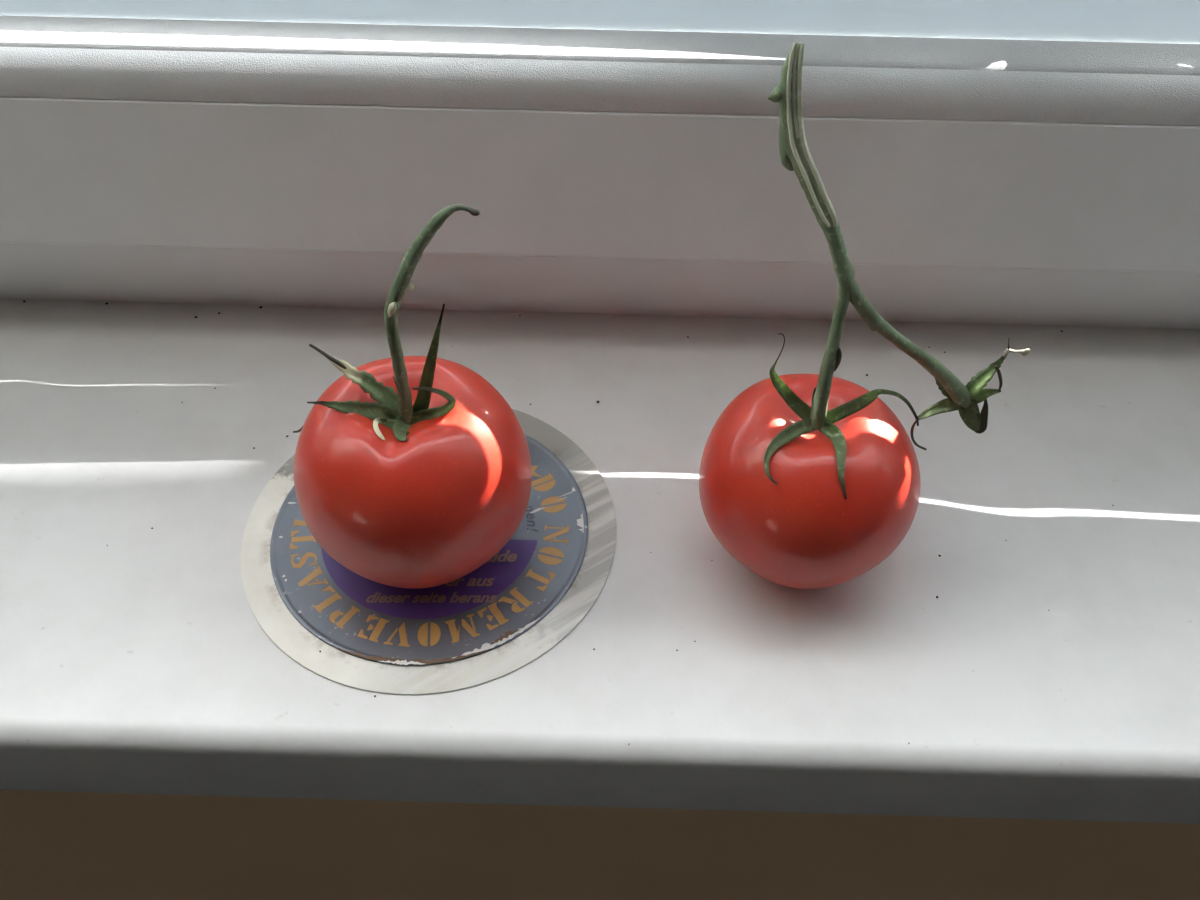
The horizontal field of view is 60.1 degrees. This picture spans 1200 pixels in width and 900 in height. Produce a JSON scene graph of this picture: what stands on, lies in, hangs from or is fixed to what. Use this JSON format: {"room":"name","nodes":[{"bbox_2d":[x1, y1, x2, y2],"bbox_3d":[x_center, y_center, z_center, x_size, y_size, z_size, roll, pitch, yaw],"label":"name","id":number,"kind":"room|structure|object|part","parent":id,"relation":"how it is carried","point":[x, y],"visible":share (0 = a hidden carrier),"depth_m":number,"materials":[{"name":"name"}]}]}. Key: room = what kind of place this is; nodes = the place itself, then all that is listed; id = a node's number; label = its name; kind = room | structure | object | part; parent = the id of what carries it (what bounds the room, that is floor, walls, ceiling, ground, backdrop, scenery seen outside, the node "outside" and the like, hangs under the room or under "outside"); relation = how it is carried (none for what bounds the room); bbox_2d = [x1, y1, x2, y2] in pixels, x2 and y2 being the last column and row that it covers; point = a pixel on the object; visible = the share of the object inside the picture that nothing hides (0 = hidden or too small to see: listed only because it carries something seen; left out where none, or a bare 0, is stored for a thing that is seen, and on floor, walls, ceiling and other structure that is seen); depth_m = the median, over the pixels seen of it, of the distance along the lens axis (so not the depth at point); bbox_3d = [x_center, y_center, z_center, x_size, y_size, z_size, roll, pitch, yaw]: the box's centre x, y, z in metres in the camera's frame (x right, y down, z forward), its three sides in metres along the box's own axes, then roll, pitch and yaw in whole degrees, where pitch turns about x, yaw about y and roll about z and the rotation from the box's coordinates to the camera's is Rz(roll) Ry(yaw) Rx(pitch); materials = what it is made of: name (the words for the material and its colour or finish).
{"room":"indoor windowsill","nodes":[
{"label":"indoor windowsill","id":0,"kind":"room"},
{"bbox_2d":[0,790,1199,899],"bbox_3d":[0.007,-0.238,0.174,6.000,2.400,0.294,2,47,0],"label":"wall","id":1,"kind":"structure","parent":0,"point":[55,845],"depth_m":0.37,"materials":[{"name":"brown paint"}]},
{"bbox_2d":[0,298,1199,823],"bbox_3d":[0.002,0.026,0.362,1.278,0.036,0.190,2,47,0],"label":"windowsill","id":2,"kind":"structure","parent":1,"relation":"attached to","point":[142,662],"depth_m":0.32,"materials":[{"name":"paint"}]},
{"bbox_2d":[241,434,615,694],"bbox_3d":[-0.055,0.025,0.336,0.120,0.002,0.120,2,47,0],"label":"round disc","id":3,"kind":"object","parent":2,"relation":"on","point":[486,624],"visible":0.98,"depth_m":0.32,"materials":[{"name":"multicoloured plastic"}]},
{"bbox_2d":[293,204,531,588],"bbox_3d":[-0.055,-0.014,0.289,0.069,0.120,0.071,-12,49,-12],"label":"tomato","id":4,"kind":"object","parent":3,"relation":"on","point":[412,472],"visible":1,"depth_m":0.28,"materials":[{"name":"red food"}]},
{"bbox_3d":[-0.044,-0.034,0.273,0.027,0.068,0.007,-17,50,-16],"label":"stem","id":5,"kind":"part","parent":4,"relation":"part of","materials":[{"name":"green plant"}]},
{"bbox_3d":[-0.055,0.039,0.322,0.070,0.001,0.031,2,47,0],"label":"purple panel","id":6,"kind":"part","parent":3,"relation":"part of","materials":[{"name":"purple plastic"}]},
{"bbox_2d":[699,42,1029,588],"bbox_3d":[0.069,-0.022,0.276,0.077,0.157,0.066,23,51,19],"label":"tomato","id":7,"kind":"object","parent":2,"relation":"on","point":[807,481],"visible":1,"depth_m":0.29,"materials":[{"name":"red food"}]},
{"bbox_3d":[0.053,-0.066,0.250,0.029,0.057,0.007,32,54,25],"label":"vine stem","id":8,"kind":"part","parent":7,"relation":"part of","materials":[{"name":"green plant"}]},
{"bbox_3d":[0.061,-0.025,0.278,0.005,0.046,0.012,2,47,0],"label":"fruit stem","id":9,"kind":"part","parent":7,"relation":"part of","materials":[{"name":"green plant"}]},
{"bbox_3d":[0.084,-0.028,0.280,0.046,0.047,0.005,0,47,-1],"label":"stem","id":10,"kind":"part","parent":7,"relation":"part of","materials":[{"name":"green plant"}]},
{"bbox_2d":[0,0,1199,328],"bbox_3d":[0.013,-0.474,0.032,1.278,1.128,0.141,2,47,0],"label":"window","id":11,"kind":"structure","parent":1,"relation":"in","point":[1018,162],"depth_m":0.36,"materials":[{"name":"plastic"}]},
{"bbox_3d":[0.005,-0.109,0.376,1.278,0.043,0.073,2,47,0],"label":"sash frame","id":12,"kind":"part","parent":11,"relation":"part of","materials":[{"name":"plastic"}]},
{"bbox_3d":[0.005,-0.105,0.430,1.278,0.042,0.141,2,47,0],"label":"fixed frame","id":13,"kind":"part","parent":11,"relation":"part of","materials":[{"name":"plastic"}]}
]}

